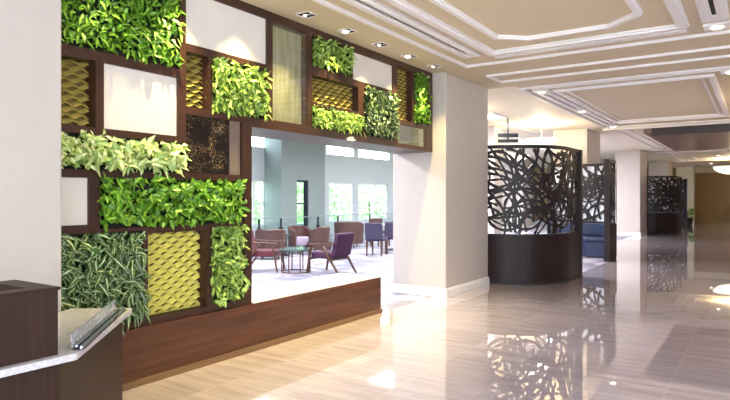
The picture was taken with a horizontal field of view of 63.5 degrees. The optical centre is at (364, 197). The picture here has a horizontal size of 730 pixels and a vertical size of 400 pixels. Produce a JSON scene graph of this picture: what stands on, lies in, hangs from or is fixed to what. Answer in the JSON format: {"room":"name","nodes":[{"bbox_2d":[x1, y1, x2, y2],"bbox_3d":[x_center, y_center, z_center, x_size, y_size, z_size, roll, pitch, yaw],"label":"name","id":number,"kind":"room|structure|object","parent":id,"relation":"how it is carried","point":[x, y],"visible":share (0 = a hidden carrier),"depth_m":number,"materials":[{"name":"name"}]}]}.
{"room":"lobby","nodes":[
{"label":"lobby","id":0,"kind":"room"},
{"bbox_2d":[0,0,60,311],"bbox_3d":[-2.901,-0.200,3.567,0.930,3.400,1.660,0,0,34],"label":"wall","id":1,"kind":"structure","parent":0,"point":[30,30],"depth_m":3.83,"materials":[{"name":"paint"}]},
{"bbox_2d":[264,138,324,240],"bbox_3d":[-2.529,-0.850,21.569,0.800,4.700,2.447,0,0,34],"label":"wall","id":2,"kind":"structure","parent":0,"point":[285,162],"depth_m":20.77,"materials":[{"name":"white paint"}]},
{"bbox_2d":[297,180,307,226],"bbox_3d":[-2.325,0.230,21.333,0.160,1.740,0.644,0,0,34],"label":"window","id":3,"kind":"structure","parent":2,"relation":"in","point":[305,182],"depth_m":21.53,"materials":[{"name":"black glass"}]},
{"bbox_2d":[252,145,392,235],"bbox_3d":[-0.728,0.650,25.157,0.200,7.700,43.000,0,0,34],"label":"wall","id":4,"kind":"structure","parent":0,"point":[354,169],"depth_m":25.37,"materials":[{"name":"white paint"}]},
{"bbox_2d":[252,179,263,225],"bbox_3d":[-3.882,0.165,20.428,0.100,1.610,1.136,0,0,34],"label":"window","id":5,"kind":"structure","parent":4,"relation":"in","point":[253,180],"depth_m":20.55,"materials":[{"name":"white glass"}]},
{"bbox_2d":[329,182,352,221],"bbox_3d":[-1.040,0.165,24.674,0.100,1.610,1.790,0,0,34],"label":"window","id":6,"kind":"structure","parent":4,"relation":"in","point":[339,201],"depth_m":24.66,"materials":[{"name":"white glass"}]},
{"bbox_2d":[358,183,386,219],"bbox_3d":[0.323,0.165,26.710,0.100,1.610,2.467,0,0,34],"label":"window","id":7,"kind":"structure","parent":4,"relation":"in","point":[372,201],"depth_m":26.71,"materials":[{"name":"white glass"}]},
{"bbox_2d":[122,222,729,399],"bbox_3d":[11.060,1.550,14.859,10.150,0.100,47.000,0,0,34],"label":"floor","id":8,"kind":"structure","parent":0,"point":[652,321],"depth_m":5.96,"materials":[{"name":"tile"}]},
{"bbox_2d":[0,280,131,399],"bbox_3d":[-2.434,0.965,2.404,1.155,1.070,3.687,0,0,34],"label":"reception desk","id":9,"kind":"object","parent":8,"relation":"on","point":[38,361],"visible":0.99,"depth_m":2.84,"materials":[{"name":"wood"}]},
{"bbox_2d":[0,308,131,377],"bbox_3d":[-2.434,0.777,2.404,1.155,0.035,3.687,0,0,34],"label":"countertop","id":10,"kind":"structure","parent":9,"relation":"on","point":[69,320],"depth_m":3.21,"materials":[{"name":"stone"}]},
{"bbox_2d":[69,299,125,349],"bbox_3d":[-1.546,0.721,3.465,0.070,0.077,1.064,0,0,-12],"label":"metal rack","id":11,"kind":"object","parent":9,"relation":"on","point":[87,340],"visible":1,"depth_m":3.32,"materials":[{"name":"metal"}]},
{"bbox_2d":[488,145,582,284],"bbox_3d":[2.868,0.290,10.642,2.813,2.420,0.995,0,0,-11],"label":"screen","id":12,"kind":"object","parent":8,"relation":"on","point":[518,258],"visible":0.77,"depth_m":10.23,"materials":[{"name":"metal"}]},
{"bbox_2d":[550,222,603,257],"bbox_3d":[5.629,1.070,15.511,1.777,0.828,1.018,0,0,34],"label":"banquette","id":13,"kind":"object","parent":8,"relation":"on","point":[593,246],"visible":0.38,"depth_m":15.21,"materials":[{"name":"blue leather"}]},
{"bbox_2d":[583,235,603,242],"bbox_3d":[5.594,1.054,15.504,1.727,0.115,0.968,0,0,34],"label":"seat cushion","id":14,"kind":"object","parent":13,"relation":"on","point":[586,238],"depth_m":14.88,"materials":[{"name":"blue leather"}]},
{"bbox_2d":[547,159,616,261],"bbox_3d":[5.859,0.290,15.287,0.999,2.420,2.813,0,0,-11],"label":"screen","id":15,"kind":"object","parent":8,"relation":"on","point":[599,182],"visible":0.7,"depth_m":15.56,"materials":[{"name":"metal"}]},
{"bbox_2d":[647,176,681,233],"bbox_3d":[12.520,0.290,25.059,2.813,2.420,0.995,0,0,-11],"label":"screen","id":16,"kind":"object","parent":8,"relation":"on","point":[657,223],"visible":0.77,"depth_m":24.63,"materials":[{"name":"metal"}]},
{"bbox_2d":[648,211,682,227],"bbox_3d":[15.281,1.070,29.929,1.777,0.828,1.018,0,0,34],"label":"banquette","id":17,"kind":"object","parent":8,"relation":"on","point":[648,211],"visible":0.14,"depth_m":30.13,"materials":[{"name":"blue leather"}]},
{"bbox_2d":[647,179,687,228],"bbox_3d":[15.511,0.290,29.705,0.999,2.420,2.813,0,0,-11],"label":"screen","id":18,"kind":"object","parent":8,"relation":"on","point":[684,181],"visible":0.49,"depth_m":29.16,"materials":[{"name":"metal"}]},
{"bbox_2d":[688,208,694,224],"bbox_3d":[17.937,0.987,32.532,0.516,1.026,0.740,0,0,34],"label":"potted plant","id":19,"kind":"object","parent":8,"relation":"on","point":[690,220],"visible":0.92,"depth_m":32.41,"materials":[{"name":"green plant"}]},
{"bbox_2d":[393,72,487,288],"bbox_3d":[1.293,-0.200,9.832,0.930,3.400,1.660,0,0,34],"label":"pillar","id":20,"kind":"structure","parent":0,"point":[440,196],"depth_m":9.21,"materials":[{"name":"paint"}]},
{"bbox_2d":[391,276,488,297],"bbox_3d":[1.293,1.433,9.832,0.970,0.135,1.700,0,0,34],"label":"baseboard","id":21,"kind":"structure","parent":20,"relation":"attached to","point":[399,288],"depth_m":9.21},
{"bbox_2d":[252,219,631,310],"bbox_3d":[4.104,1.548,21.922,11.630,0.104,43.000,0,0,34],"label":"floor","id":22,"kind":"structure","parent":0,"point":[264,273],"depth_m":12.70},
{"bbox_2d":[61,0,432,329],"bbox_3d":[-0.870,-0.431,6.744,0.650,2.937,5.860,0,0,34],"label":"wall frame","id":23,"kind":"object","parent":22,"relation":"on","point":[128,98],"visible":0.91,"depth_m":5.35,"materials":[{"name":"brown wood"}]},
{"bbox_2d":[61,231,151,336],"bbox_3d":[-2.002,0.646,4.447,0.266,0.876,0.924,0,0,34],"label":"plants","id":24,"kind":"object","parent":23,"relation":"attached to","point":[97,269],"visible":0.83,"depth_m":4.45,"materials":[{"name":"plant"}]},
{"bbox_2d":[61,0,186,69],"bbox_3d":[-1.922,-1.465,4.605,0.222,0.805,1.246,0,0,34],"label":"plants","id":25,"kind":"object","parent":23,"relation":"attached to","point":[142,30],"visible":0.9,"depth_m":4.65,"materials":[{"name":"plant"}]},
{"bbox_2d":[61,129,191,177],"bbox_3d":[-1.911,-0.339,4.607,0.239,0.374,1.285,0,0,34],"label":"plants","id":26,"kind":"object","parent":23,"relation":"attached to","point":[84,151],"visible":0.88,"depth_m":4.57,"materials":[{"name":"plant"}]},
{"bbox_2d":[96,172,249,233],"bbox_3d":[-1.586,0.029,5.098,0.231,0.500,1.602,0,0,34],"label":"plants","id":27,"kind":"object","parent":23,"relation":"attached to","point":[139,201],"visible":0.99,"depth_m":4.94,"materials":[{"name":"plant"}]},
{"bbox_2d":[209,223,250,307],"bbox_3d":[-1.292,0.620,5.549,0.218,0.789,0.522,0,0,34],"label":"plants","id":28,"kind":"object","parent":23,"relation":"attached to","point":[227,241],"visible":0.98,"depth_m":5.53,"materials":[{"name":"plant"}]},
{"bbox_2d":[205,56,272,121],"bbox_3d":[-1.203,-1.025,5.681,0.220,0.593,0.819,0,0,34],"label":"plants","id":29,"kind":"object","parent":23,"relation":"attached to","point":[238,90],"visible":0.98,"depth_m":5.63,"materials":[{"name":"plant"}]},
{"bbox_2d":[312,36,357,75],"bbox_3d":[-0.393,-1.635,6.896,0.215,0.440,0.857,0,0,34],"label":"plants","id":30,"kind":"object","parent":23,"relation":"attached to","point":[327,55],"visible":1,"depth_m":6.86,"materials":[{"name":"plant"}]},
{"bbox_2d":[312,104,365,135],"bbox_3d":[-0.327,-0.898,6.998,0.227,0.326,1.090,0,0,34],"label":"plants","id":31,"kind":"object","parent":23,"relation":"attached to","point":[334,120],"visible":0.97,"depth_m":6.94,"materials":[{"name":"plant"}]},
{"bbox_2d":[364,85,400,140],"bbox_3d":[0.203,-1.104,7.773,0.229,0.680,0.851,0,0,34],"label":"plant","id":32,"kind":"object","parent":23,"relation":"attached to","point":[379,106],"visible":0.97,"depth_m":7.71,"materials":[{"name":"plant"}]},
{"bbox_2d":[414,73,433,124],"bbox_3d":[0.819,-1.453,8.706,0.216,0.826,0.548,0,0,34],"label":"plant","id":33,"kind":"object","parent":23,"relation":"attached to","point":[420,93],"visible":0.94,"depth_m":8.69,"materials":[{"name":"plant"}]},
{"bbox_2d":[122,273,381,390],"bbox_3d":[-1.252,1.262,6.106,0.665,0.475,4.335,0,0,34],"label":"wall","id":34,"kind":"structure","parent":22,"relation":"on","point":[283,312],"depth_m":5.74,"materials":[{"name":"brown wood"}]},
{"bbox_2d":[252,230,285,272],"bbox_3d":[-2.120,1.095,12.210,0.810,0.824,0.680,0,0,6],"label":"armchair","id":35,"kind":"object","parent":22,"relation":"on","point":[256,252],"visible":0.66,"depth_m":11.96,"materials":[{"name":"fabric"}]},
{"bbox_2d":[255,229,285,259],"bbox_3d":[-2.319,1.127,14.463,0.760,0.741,0.670,0,0,-6],"label":"tub chair","id":36,"kind":"object","parent":22,"relation":"on","point":[260,234],"visible":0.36,"depth_m":14.19,"materials":[{"name":"brown leather"}]},
{"bbox_2d":[284,234,289,255],"bbox_3d":[-2.100,1.221,15.391,0.300,0.550,0.300,0,0,34],"label":"round table","id":37,"kind":"object","parent":22,"relation":"on","point":[288,235],"visible":0.37,"depth_m":15.44,"materials":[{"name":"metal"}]},
{"bbox_2d":[278,247,313,273],"bbox_3d":[-1.399,1.256,11.960,0.720,0.480,0.720,0,0,34],"label":"round table","id":38,"kind":"object","parent":22,"relation":"on","point":[287,249],"visible":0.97,"depth_m":11.87,"materials":[{"name":"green glass"}]},
{"bbox_2d":[288,225,310,253],"bbox_3d":[-1.787,1.127,15.979,0.660,0.741,0.570,0,0,-43],"label":"tub chair","id":39,"kind":"object","parent":22,"relation":"on","point":[299,234],"visible":0.73,"depth_m":15.77,"materials":[{"name":"brown fabric"}]},
{"bbox_2d":[308,226,329,250],"bbox_3d":[-1.204,1.127,15.787,0.530,0.741,0.620,0,0,21],"label":"tub chair","id":40,"kind":"object","parent":22,"relation":"on","point":[319,235],"visible":0.81,"depth_m":15.53,"materials":[{"name":"brown fabric"}]},
{"bbox_2d":[252,213,392,241],"bbox_3d":[-0.796,1.015,18.584,0.070,0.962,22.000,0,0,34],"label":"glass railing","id":41,"kind":"object","parent":22,"relation":"on","point":[281,219],"visible":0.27,"depth_m":17.52,"materials":[{"name":"glass"}]},
{"bbox_2d":[306,232,356,273],"bbox_3d":[-0.655,1.095,11.783,0.810,0.824,0.680,0,0,35],"label":"armchair","id":42,"kind":"object","parent":22,"relation":"on","point":[342,244],"visible":0.99,"depth_m":11.61,"materials":[{"name":"purple fabric"}]},
{"bbox_2d":[334,222,363,247],"bbox_3d":[-0.499,1.107,18.017,0.920,0.781,0.830,0,0,12],"label":"tub chair","id":43,"kind":"object","parent":22,"relation":"on","point":[357,228],"visible":0.65,"depth_m":17.69,"materials":[{"name":"brown leather"}]},
{"bbox_2d":[365,223,387,255],"bbox_3d":[0.303,1.066,15.366,0.480,0.861,0.533,0,0,21],"label":"dining chair","id":44,"kind":"object","parent":22,"relation":"on","point":[373,231],"visible":1,"depth_m":15.15,"materials":[{"name":"fabric"}]},
{"bbox_2d":[369,218,389,246],"bbox_3d":[0.455,1.066,18.460,0.480,0.861,0.534,0,0,-32],"label":"dining chair","id":45,"kind":"object","parent":22,"relation":"on","point":[371,220],"visible":0.25,"depth_m":18.54,"materials":[{"name":"brown fabric"}]},
{"bbox_2d":[382,222,392,253],"bbox_3d":[0.715,1.066,16.065,0.480,0.861,0.534,0,0,-12],"label":"dining chair","id":46,"kind":"object","parent":22,"relation":"on","point":[388,226],"visible":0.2,"depth_m":15.80,"materials":[{"name":"fabric"}]},
{"bbox_2d":[241,0,729,168],"bbox_3d":[8.131,-1.975,16.820,17.200,0.150,47.000,0,0,34],"label":"ceiling","id":47,"kind":"structure","parent":0,"point":[503,17],"depth_m":8.15,"materials":[{"name":"beige paint"}]},
{"bbox_2d":[295,11,317,18],"bbox_3d":[-0.604,-1.890,6.108,0.170,0.020,0.170,0,0,34],"label":"recessed light","id":48,"kind":"object","parent":47,"relation":"in","point":[306,14],"visible":1,"depth_m":6.10,"materials":[{"name":"beige metal"}]},
{"bbox_2d":[337,28,356,33],"bbox_3d":[-0.203,-1.890,6.707,0.170,0.020,0.170,0,0,34],"label":"recessed light","id":49,"kind":"object","parent":47,"relation":"in","point":[347,30],"visible":1,"depth_m":6.69,"materials":[{"name":"beige metal"}]},
{"bbox_2d":[371,42,389,46],"bbox_3d":[0.192,-1.890,7.297,0.170,0.020,0.170,0,0,34],"label":"recessed light","id":50,"kind":"object","parent":47,"relation":"in","point":[380,44],"visible":1,"depth_m":7.29,"materials":[{"name":"beige metal"}]},
{"bbox_2d":[401,54,417,58],"bbox_3d":[0.592,-1.890,7.895,0.170,0.020,0.170,0,0,34],"label":"recessed light","id":51,"kind":"object","parent":47,"relation":"in","point":[408,55],"visible":1,"depth_m":7.89,"materials":[{"name":"beige metal"}]},
{"bbox_2d":[341,0,481,58],"bbox_3d":[-0.181,-1.879,5.428,0.250,0.042,5.820,0,0,34],"label":"trim","id":52,"kind":"structure","parent":47,"relation":"attached to","point":[469,52],"depth_m":6.41,"materials":[{"name":"white paint"}]},
{"bbox_2d":[358,0,464,52],"bbox_3d":[-0.181,-1.893,5.428,0.044,0.010,5.420,0,0,34],"label":"air slot","id":53,"kind":"object","parent":47,"relation":"attached to","point":[358,0],"visible":0.2,"depth_m":6.50,"materials":[{"name":"grey metal"}]},
{"bbox_2d":[427,64,441,67],"bbox_3d":[0.998,-1.890,8.502,0.170,0.020,0.170,0,0,34],"label":"recessed light","id":54,"kind":"object","parent":47,"relation":"in","point":[435,65],"visible":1,"depth_m":8.50,"materials":[{"name":"beige"}]},
{"bbox_2d":[488,112,508,119],"bbox_3d":[2.689,-1.882,13.724,1.000,0.032,1.000,0,0,34],"label":"recessed light","id":55,"kind":"object","parent":47,"relation":"in","point":[491,115],"visible":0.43,"depth_m":13.54,"materials":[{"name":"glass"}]},
{"bbox_2d":[488,114,505,119],"bbox_3d":[2.689,-1.867,13.724,0.900,0.003,0.900,0,0,34],"label":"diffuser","id":56,"kind":"object","parent":55,"relation":"attached to","point":[490,116],"depth_m":13.59,"materials":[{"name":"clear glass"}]},
{"bbox_2d":[498,118,517,142],"bbox_3d":[3.411,-1.610,14.083,0.480,0.580,0.040,0,0,0],"label":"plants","id":57,"kind":"object","parent":47,"relation":"hanging from","point":[507,134],"visible":0.89,"depth_m":14.06,"materials":[{"name":"metal"}]},
{"bbox_2d":[507,144,528,160],"bbox_3d":[5.421,-1.615,21.041,0.840,0.570,0.840,0,0,34],"label":"pendant lamp","id":58,"kind":"object","parent":47,"relation":"hanging from","point":[519,156],"visible":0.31,"depth_m":20.74,"materials":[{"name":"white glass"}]},
{"bbox_2d":[311,0,729,67],"bbox_3d":[0.941,-1.885,4.641,3.490,0.030,7.030,0,0,34],"label":"trim","id":59,"kind":"structure","parent":47,"relation":"attached to","point":[321,2],"depth_m":7.14,"materials":[{"name":"white paint"}]},
{"bbox_2d":[429,0,642,40],"bbox_3d":[1.024,-1.880,4.766,1.625,0.040,4.745,0,0,34],"label":"trim","id":60,"kind":"structure","parent":47,"relation":"attached to","point":[633,5],"depth_m":6.43,"materials":[{"name":"white paint"}]},
{"bbox_2d":[384,0,689,58],"bbox_3d":[0.938,-1.877,4.637,2.330,0.045,5.980,0,0,34],"label":"trim","id":61,"kind":"structure","parent":47,"relation":"attached to","point":[676,10],"depth_m":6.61,"materials":[{"name":"white paint"}]},
{"bbox_2d":[525,124,557,144],"bbox_3d":[4.528,-1.615,15.140,0.840,0.570,0.840,0,0,34],"label":"pendant lamp","id":62,"kind":"object","parent":47,"relation":"hanging from","point":[541,140],"visible":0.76,"depth_m":14.88,"materials":[{"name":"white glass"}]},
{"bbox_2d":[532,89,550,93],"bbox_3d":[3.115,-1.873,10.406,0.260,0.050,0.220,0,0,34],"label":"recessed light","id":63,"kind":"object","parent":47,"relation":"in","point":[541,90],"visible":0.98,"depth_m":10.34,"materials":[{"name":"beige"}]},
{"bbox_2d":[491,120,604,152],"bbox_3d":[4.917,-1.890,18.670,1.850,0.020,15.500,0,0,34],"label":"trim","id":64,"kind":"structure","parent":47,"relation":"attached to","point":[491,120],"depth_m":16.78,"materials":[{"name":"white paint"}]},
{"bbox_2d":[539,91,584,110],"bbox_3d":[3.905,-1.879,11.586,0.250,0.042,2.400,0,0,34],"label":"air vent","id":65,"kind":"structure","parent":47,"relation":"attached to","point":[554,97],"depth_m":11.37,"materials":[{"name":"white metal"}]},
{"bbox_2d":[574,109,588,112],"bbox_3d":[4.684,-1.873,12.749,0.260,0.050,0.220,0,0,34],"label":"recessed light","id":66,"kind":"object","parent":47,"relation":"in","point":[585,110],"visible":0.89,"depth_m":12.70,"materials":[{"name":"beige"}]},
{"bbox_2d":[579,111,616,125],"bbox_3d":[5.602,-1.879,14.120,0.250,0.042,2.900,0,0,34],"label":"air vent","id":67,"kind":"structure","parent":47,"relation":"attached to","point":[593,116],"depth_m":13.88,"materials":[{"name":"white metal"}]},
{"bbox_2d":[486,45,729,82],"bbox_3d":[3.757,-1.885,8.219,4.150,0.030,0.610,0,0,34],"label":"trim","id":68,"kind":"structure","parent":47,"relation":"attached to","point":[491,76],"depth_m":8.34,"materials":[{"name":"white paint"}]},
{"bbox_2d":[517,66,729,127],"bbox_3d":[6.233,-1.885,11.881,4.130,0.030,6.790,0,0,34],"label":"trim","id":69,"kind":"structure","parent":47,"relation":"attached to","point":[524,89],"depth_m":9.92,"materials":[{"name":"white paint"}]},
{"bbox_2d":[553,74,729,122],"bbox_3d":[5.764,-1.880,11.846,2.460,0.040,5.200,0,0,34],"label":"trim","id":70,"kind":"structure","parent":47,"relation":"attached to","point":[712,77],"depth_m":10.71,"materials":[{"name":"white paint"}]},
{"bbox_2d":[616,129,698,165],"bbox_3d":[14.322,-1.885,24.890,2.770,0.030,22.700,0,0,34],"label":"trim","id":71,"kind":"structure","parent":47,"relation":"attached to","point":[627,129],"depth_m":21.01,"materials":[{"name":"white paint"}]},
{"bbox_2d":[603,121,729,130],"bbox_3d":[10.524,-1.880,13.653,9.500,0.040,0.100,0,0,34],"label":"trim","id":72,"kind":"structure","parent":47,"relation":"attached to","point":[725,121],"depth_m":15.37,"materials":[{"name":"white paint"}]},
{"bbox_2d":[644,128,729,150],"bbox_3d":[13.237,-1.835,16.861,8.560,0.129,7.250,0,0,34],"label":"ceiling","id":73,"kind":"structure","parent":47,"relation":"attached to","point":[715,140],"depth_m":18.16,"materials":[{"name":"brown paint"}]},
{"bbox_2d":[652,124,729,135],"bbox_3d":[11.294,-1.800,13.770,8.350,0.199,0.050,0,0,34],"label":"ceiling","id":74,"kind":"structure","parent":47,"relation":"attached to","point":[717,127],"depth_m":15.54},
{"bbox_2d":[656,149,729,152],"bbox_3d":[16.087,-1.880,21.963,9.500,0.040,0.100,0,0,34],"label":"trim","id":75,"kind":"structure","parent":47,"relation":"attached to","point":[729,149],"depth_m":23.81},
{"bbox_2d":[673,158,729,160],"bbox_3d":[19.313,-1.880,26.783,9.500,0.040,0.100,0,0,34],"label":"trim","id":76,"kind":"structure","parent":47,"relation":"attached to","point":[715,158],"depth_m":28.66,"materials":[{"name":"white paint"}]},
{"bbox_2d":[675,159,729,161],"bbox_3d":[19.870,-1.880,27.614,9.500,0.040,0.100,0,0,34],"label":"trim","id":77,"kind":"structure","parent":47,"relation":"attached to","point":[720,159],"depth_m":29.53,"materials":[{"name":"white paint"}]},
{"bbox_2d":[687,165,729,166],"bbox_3d":[23.207,-1.880,32.600,9.500,0.040,0.100,0,0,34],"label":"trim","id":78,"kind":"structure","parent":47,"relation":"attached to","point":[712,165],"depth_m":34.45,"materials":[{"name":"beige paint"}]},
{"bbox_2d":[695,0,728,22],"bbox_3d":[2.110,-1.879,3.853,0.250,0.042,5.750,0,0,34],"label":"trim","id":79,"kind":"structure","parent":47,"relation":"attached to","point":[721,7],"depth_m":5.88,"materials":[{"name":"white paint"}]},
{"bbox_2d":[708,0,715,14],"bbox_3d":[2.110,-1.893,3.853,0.044,0.010,5.350,0,0,34],"label":"air slot","id":80,"kind":"object","parent":47,"relation":"attached to","point":[711,3],"visible":0.8,"depth_m":5.85,"materials":[{"name":"black metal"}]},
{"bbox_2d":[703,20,729,30],"bbox_3d":[3.848,-1.873,6.449,0.260,0.050,0.220,0,0,34],"label":"recessed light","id":81,"kind":"object","parent":47,"relation":"in","point":[722,24],"visible":1,"depth_m":6.40,"materials":[{"name":"beige"}]},
{"bbox_2d":[713,166,729,173],"bbox_3d":[17.485,-1.510,28.007,1.700,0.780,1.700,0,0,34],"label":"pendant lamp","id":82,"kind":"object","parent":47,"relation":"hanging from","point":[721,169],"visible":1,"depth_m":27.76,"materials":[{"name":"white glass"}]},
{"bbox_2d":[720,70,729,74],"bbox_3d":[5.431,-1.873,8.759,0.260,0.050,0.220,0,0,34],"label":"recessed light","id":83,"kind":"object","parent":47,"relation":"in","point":[726,71],"visible":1,"depth_m":8.75,"materials":[{"name":"beige metal"}]},
{"bbox_2d":[488,126,501,233],"bbox_3d":[3.324,-0.200,16.066,0.650,3.400,0.600,0,0,34],"label":"pillar","id":84,"kind":"structure","parent":0,"point":[493,131],"depth_m":15.71,"materials":[{"name":"paint"}]},
{"bbox_2d":[502,158,531,226],"bbox_3d":[7.349,-0.200,28.414,1.000,3.400,1.400,0,0,34],"label":"pillar","id":85,"kind":"structure","parent":0,"point":[528,222],"depth_m":27.97,"materials":[{"name":"paint"}]},
{"bbox_2d":[553,129,599,221],"bbox_3d":[6.139,-0.200,17.070,0.930,3.400,1.600,0,0,34],"label":"pillar","id":86,"kind":"structure","parent":0,"point":[586,140],"depth_m":16.46,"materials":[{"name":"paint"}]},
{"bbox_2d":[532,167,729,222],"bbox_3d":[19.708,-0.850,37.439,20.900,4.700,0.150,0,0,34],"label":"wall","id":87,"kind":"structure","parent":0,"point":[712,190],"depth_m":36.31,"materials":[{"name":"beige paint"}]},
{"bbox_2d":[676,167,718,222],"bbox_3d":[23.793,-0.200,34.013,10.300,3.400,1.000,0,0,34],"label":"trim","id":88,"kind":"structure","parent":87,"relation":"attached to","point":[688,173],"depth_m":36.09,"materials":[{"name":"beige paint"}]},
{"bbox_2d":[615,150,646,232],"bbox_3d":[10.937,-0.200,24.238,0.930,3.400,1.650,0,0,34],"label":"pillar","id":89,"kind":"structure","parent":0,"point":[631,164],"depth_m":23.57,"materials":[{"name":"paint"}]},
{"bbox_2d":[617,231,646,235],"bbox_3d":[10.937,1.433,24.238,0.970,0.135,1.690,0,0,34],"label":"baseboard","id":90,"kind":"structure","parent":89,"relation":"attached to","point":[644,232],"depth_m":23.51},
{"bbox_2d":[649,161,672,181],"bbox_3d":[15.790,-0.200,31.488,0.930,3.400,1.700,0,0,34],"label":"pillar","id":91,"kind":"structure","parent":0,"point":[664,168],"depth_m":30.81,"materials":[{"name":"paint"}]},
{"label":"outside","id":92,"kind":"structure","parent":0,"visible":0},
{"bbox_3d":[-17.171,4.550,41.580,45.200,0.100,110.000,0,0,34],"label":"ground","id":93,"kind":"structure","parent":92,"visible":0},
{"bbox_2d":[255,181,302,223],"bbox_3d":[-4.864,1.211,30.354,4.525,6.578,4.738,0,0,34],"label":"tree","id":94,"kind":"object","parent":93,"relation":"on","point":[257,183],"visible":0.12,"depth_m":29.68,"materials":[{"name":"green plant"}]},
{"bbox_2d":[297,182,348,219],"bbox_3d":[-3.217,1.257,35.439,5.317,6.486,5.153,0,0,34],"label":"tree","id":95,"kind":"object","parent":93,"relation":"on","point":[333,194],"visible":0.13,"depth_m":34.61,"materials":[{"name":"green plant"}]},
{"bbox_2d":[342,157,383,218],"bbox_3d":[0.337,0.731,43.712,4.989,7.538,5.142,0,0,34],"label":"tree","id":96,"kind":"object","parent":93,"relation":"on","point":[363,192],"visible":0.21,"depth_m":42.26,"materials":[{"name":"green plant"}]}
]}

